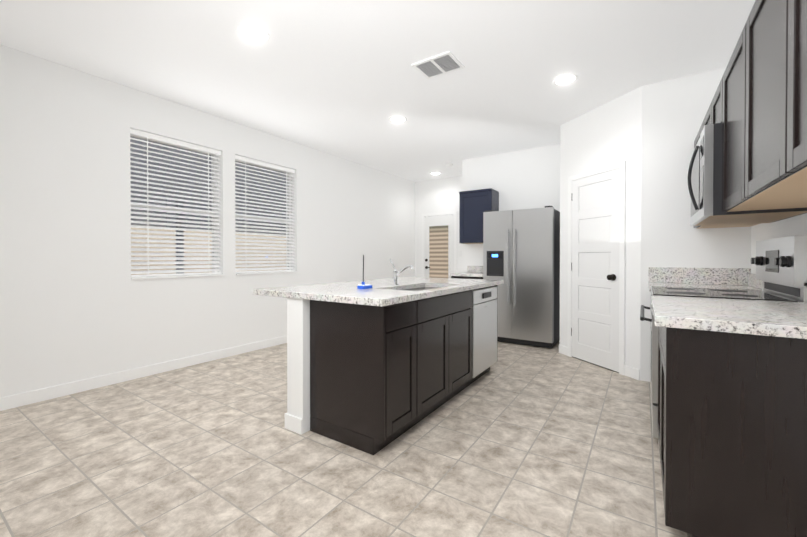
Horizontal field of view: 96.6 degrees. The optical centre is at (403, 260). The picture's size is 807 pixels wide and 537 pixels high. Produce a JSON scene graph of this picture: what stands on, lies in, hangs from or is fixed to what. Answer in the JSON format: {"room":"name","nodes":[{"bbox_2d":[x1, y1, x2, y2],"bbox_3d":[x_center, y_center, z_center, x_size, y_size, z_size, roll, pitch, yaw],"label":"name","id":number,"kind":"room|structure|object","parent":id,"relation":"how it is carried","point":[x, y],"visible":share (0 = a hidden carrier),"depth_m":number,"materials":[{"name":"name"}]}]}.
{"room":"kitchen","nodes":[
{"label":"kitchen","id":0,"kind":"room"},
{"bbox_2d":[0,340,686,536],"bbox_3d":[-0.124,1.172,2.768,5.130,0.100,8.800,0,1,34],"label":"floor","id":1,"kind":"structure","parent":0,"point":[519,440],"depth_m":2.01,"materials":[{"name":"tile"}]},
{"bbox_2d":[285,285,497,454],"bbox_3d":[0.090,0.680,3.042,0.783,0.880,2.036,0,1,34],"label":"kitchen island","id":2,"kind":"object","parent":1,"relation":"on","point":[379,365],"depth_m":2.29,"materials":[{"name":"brown wood"}]},
{"bbox_2d":[253,285,428,308],"bbox_3d":[-0.457,0.224,2.496,1.170,0.040,0.530,0,1,34],"label":"island countertop","id":3,"kind":"structure","parent":2,"relation":"on","point":[379,297],"depth_m":2.34,"materials":[{"name":"white stone"}]},
{"bbox_2d":[357,255,371,288],"bbox_3d":[-0.282,0.079,2.630,0.060,0.245,0.100,0,1,34],"label":"paper towel holder","id":4,"kind":"object","parent":3,"relation":"on","point":[363,285],"visible":1,"depth_m":2.61,"materials":[{"name":"blue plastic"}]},
{"bbox_2d":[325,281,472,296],"bbox_3d":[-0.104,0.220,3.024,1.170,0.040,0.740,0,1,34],"label":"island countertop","id":5,"kind":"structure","parent":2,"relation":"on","point":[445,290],"depth_m":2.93,"materials":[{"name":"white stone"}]},
{"bbox_2d":[389,259,413,284],"bbox_3d":[-0.015,0.090,2.951,0.229,0.218,0.060,0,1,34],"label":"faucet","id":6,"kind":"object","parent":5,"relation":"on","point":[396,273],"visible":1,"depth_m":2.97,"materials":[{"name":"silver metal"}]},
{"bbox_2d":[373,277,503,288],"bbox_3d":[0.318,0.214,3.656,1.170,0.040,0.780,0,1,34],"label":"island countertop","id":7,"kind":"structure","parent":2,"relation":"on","point":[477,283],"depth_m":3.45,"materials":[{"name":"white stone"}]},
{"bbox_2d":[409,285,440,288],"bbox_3d":[0.145,0.351,2.858,0.394,0.244,0.764,0,1,34],"label":"sink","id":8,"kind":"object","parent":7,"relation":"in","point":[410,286],"depth_m":3.18,"materials":[{"name":"silver metal"}]},
{"bbox_2d":[472,286,496,377],"bbox_3d":[0.532,0.633,3.510,0.603,0.755,0.602,0,1,34],"label":"dishwasher","id":9,"kind":"object","parent":2,"relation":"in","point":[484,307],"visible":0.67,"depth_m":3.31,"materials":[{"name":"grey metal"}]},
{"bbox_2d":[450,266,482,278],"bbox_3d":[1.071,0.590,5.396,0.513,1.020,0.646,0,1,34],"label":"countertop","id":10,"kind":"structure","parent":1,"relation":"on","point":[474,272],"depth_m":5.22,"materials":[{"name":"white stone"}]},
{"bbox_2d":[483,206,559,347],"bbox_3d":[1.644,0.206,4.957,0.900,1.795,0.730,0,1,34],"label":"fridge","id":11,"kind":"object","parent":1,"relation":"on","point":[521,253],"visible":0.88,"depth_m":4.66,"materials":[{"name":"grey metal"}]},
{"bbox_2d":[640,235,806,443],"bbox_3d":[1.980,0.495,2.331,0.742,1.260,0.756,0,1,34],"label":"range","id":12,"kind":"object","parent":1,"relation":"on","point":[781,267],"visible":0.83,"depth_m":2.16,"materials":[{"name":"silver metal"}]},
{"bbox_2d":[658,327,806,536],"bbox_3d":[1.440,0.693,1.440,0.650,0.880,0.534,0,1,34],"label":"base cabinet","id":13,"kind":"object","parent":1,"relation":"on","point":[732,406],"depth_m":1.29,"materials":[{"name":"brown wood"}]},
{"bbox_2d":[648,283,759,290],"bbox_3d":[2.381,0.221,2.880,0.688,0.040,0.590,0,1,34],"label":"countertop","id":14,"kind":"structure","parent":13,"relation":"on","point":[694,285],"depth_m":2.93,"materials":[{"name":"white stone"}]},
{"bbox_2d":[652,295,806,338],"bbox_3d":[1.524,0.231,1.597,0.688,0.040,0.955,0,1,34],"label":"countertop","id":15,"kind":"structure","parent":13,"relation":"on","point":[774,319],"depth_m":1.39,"materials":[{"name":"white stone"}]},
{"bbox_2d":[0,0,754,181],"bbox_3d":[-0.124,-1.668,2.745,5.130,0.100,8.800,0,1,34],"label":"ceiling","id":16,"kind":"structure","parent":0,"point":[344,79],"depth_m":2.87,"materials":[{"name":"white paint"}]},
{"bbox_2d":[238,24,269,42],"bbox_3d":[-1.063,-1.611,2.554,0.209,0.009,0.209,0,0,-5],"label":"recessed light","id":17,"kind":"object","parent":16,"relation":"in","point":[253,33],"depth_m":2.55,"materials":[{"name":"white plastic"}]},
{"bbox_2d":[389,116,406,122],"bbox_3d":[-0.066,-1.624,4.137,0.209,0.009,0.209,0,1,25],"label":"recessed light","id":18,"kind":"object","parent":16,"relation":"in","point":[394,119],"depth_m":4.13,"materials":[{"name":"white plastic"}]},
{"bbox_2d":[411,51,464,79],"bbox_3d":[0.288,-1.613,2.975,0.350,0.013,0.280,0,1,34],"label":"ceiling vent","id":19,"kind":"object","parent":16,"relation":"in","point":[444,63],"visible":1,"depth_m":2.96,"materials":[{"name":"white metal"}]},
{"bbox_2d":[552,74,577,85],"bbox_3d":[1.445,-1.616,3.212,0.209,0.009,0.209,0,1,25],"label":"recessed light","id":20,"kind":"object","parent":16,"relation":"in","point":[566,79],"depth_m":3.20,"materials":[{"name":"white plastic"}]},
{"bbox_2d":[0,44,806,397],"bbox_3d":[-0.124,-0.248,2.756,5.130,2.740,8.800,0,1,34],"label":"wall","id":21,"kind":"structure","parent":0,"point":[76,302],"depth_m":3.33,"materials":[{"name":"white paint"}]},
{"bbox_2d":[0,335,286,410],"bbox_3d":[-2.084,1.061,4.076,0.016,0.100,8.400,0,1,34],"label":"baseboard","id":22,"kind":"structure","parent":21,"relation":"attached to","point":[29,397],"depth_m":3.31,"materials":[{"name":"white"}]},
{"bbox_2d":[130,135,290,276],"bbox_3d":[-2.143,-0.545,4.259,0.060,1.426,1.936,0,1,34],"label":"window","id":23,"kind":"structure","parent":21,"relation":"in","point":[202,204],"depth_m":4.15,"materials":[{"name":"white plastic"}]},
{"bbox_2d":[130,128,294,276],"bbox_3d":[-2.064,-0.555,4.206,0.060,1.402,1.928,0,1,34],"label":"window blinds","id":24,"kind":"object","parent":23,"relation":"attached to","point":[157,138],"visible":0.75,"depth_m":3.93,"materials":[{"name":"white plastic"}]},
{"bbox_2d":[131,271,297,279],"bbox_3d":[-2.058,0.159,4.208,0.135,0.019,1.936,0,1,34],"label":"window sill","id":25,"kind":"structure","parent":21,"relation":"attached to","point":[174,276],"depth_m":3.90,"materials":[{"name":"white wood"}]},
{"bbox_2d":[422,211,456,277],"bbox_3d":[0.696,0.058,7.215,0.795,2.055,0.074,0,1,34],"label":"back door","id":26,"kind":"structure","parent":21,"relation":"in","point":[439,245],"depth_m":7.22,"materials":[{"name":"white painted wood"},{"name":"glass"},{"name":"black metal"}]},
{"bbox_2d":[459,188,498,243],"bbox_3d":[1.157,-0.666,5.514,0.513,0.790,0.338,0,1,34],"label":"upper cabinet","id":27,"kind":"object","parent":21,"relation":"attached to","point":[474,205],"visible":0.83,"depth_m":5.40,"materials":[{"name":"blue wood"}]},
{"bbox_2d":[567,161,625,374],"bbox_3d":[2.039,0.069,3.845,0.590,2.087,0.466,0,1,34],"label":"pantry door","id":28,"kind":"structure","parent":21,"relation":"in","point":[596,261],"depth_m":3.79,"materials":[{"name":"painted wood"},{"name":"dark metal"}]},
{"bbox_2d":[559,344,639,379],"bbox_3d":[2.043,1.063,3.850,0.013,0.100,1.040,0,0,-18],"label":"baseboard","id":29,"kind":"structure","parent":21,"relation":"attached to","point":[632,372],"depth_m":3.46,"materials":[{"name":"white wood"}]},
{"bbox_2d":[648,267,750,286],"bbox_3d":[2.539,0.129,3.116,0.688,0.140,0.020,0,1,34],"label":"backsplash","id":30,"kind":"structure","parent":21,"relation":"attached to","point":[655,274],"depth_m":3.10,"materials":[{"name":"white stone"}]},
{"bbox_2d":[701,118,704,131],"bbox_3d":[2.225,-0.908,2.349,0.365,0.254,0.440,0,1,34],"label":"upper cabinet","id":31,"kind":"object","parent":21,"relation":"attached to","point":[703,123],"depth_m":2.65,"materials":[{"name":"brown"}]},
{"bbox_2d":[705,90,716,124],"bbox_3d":[2.047,-0.906,2.081,0.365,0.254,0.439,0,1,34],"label":"upper cabinet","id":32,"kind":"object","parent":21,"relation":"attached to","point":[711,115],"depth_m":2.28,"materials":[{"name":"brown"}]},
{"bbox_2d":[688,123,806,225],"bbox_3d":[2.082,-0.514,2.255,0.497,0.519,0.754,0,1,34],"label":"microwave","id":33,"kind":"object","parent":32,"relation":"attached to","point":[705,179],"visible":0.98,"depth_m":2.04,"materials":[{"name":"grey metal"}]},
{"bbox_2d":[748,271,762,290],"bbox_3d":[2.174,0.158,1.968,0.020,0.100,2.295,0,1,34],"label":"backsplash","id":34,"kind":"structure","parent":21,"relation":"attached to","point":[752,281],"depth_m":2.74,"materials":[{"name":"white stone"}]},
{"bbox_2d":[717,44,806,211],"bbox_3d":[1.753,-0.649,1.643,0.365,0.760,0.610,0,1,34],"label":"upper cabinet","id":35,"kind":"object","parent":21,"relation":"attached to","point":[727,88],"depth_m":1.84,"materials":[{"name":"brown"}]},
{"bbox_2d":[737,0,806,203],"bbox_3d":[1.468,-0.645,1.217,0.365,0.760,0.665,0,1,34],"label":"upper cabinet","id":36,"kind":"object","parent":21,"relation":"attached to","point":[757,109],"depth_m":1.43,"materials":[{"name":"brown"}]},
{"bbox_2d":[773,0,806,183],"bbox_3d":[1.169,-0.642,0.768,0.365,0.760,0.666,0,1,34],"label":"upper cabinet","id":37,"kind":"object","parent":21,"relation":"attached to","point":[789,16],"depth_m":1.08,"materials":[{"name":"brown"}]},
{"label":"outside","id":38,"kind":"structure","parent":0,"visible":0},
{"bbox_2d":[130,136,285,274],"bbox_3d":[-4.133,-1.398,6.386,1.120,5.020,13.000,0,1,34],"label":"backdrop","id":39,"kind":"structure","parent":38,"point":[167,170],"depth_m":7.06,"materials":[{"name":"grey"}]}
]}

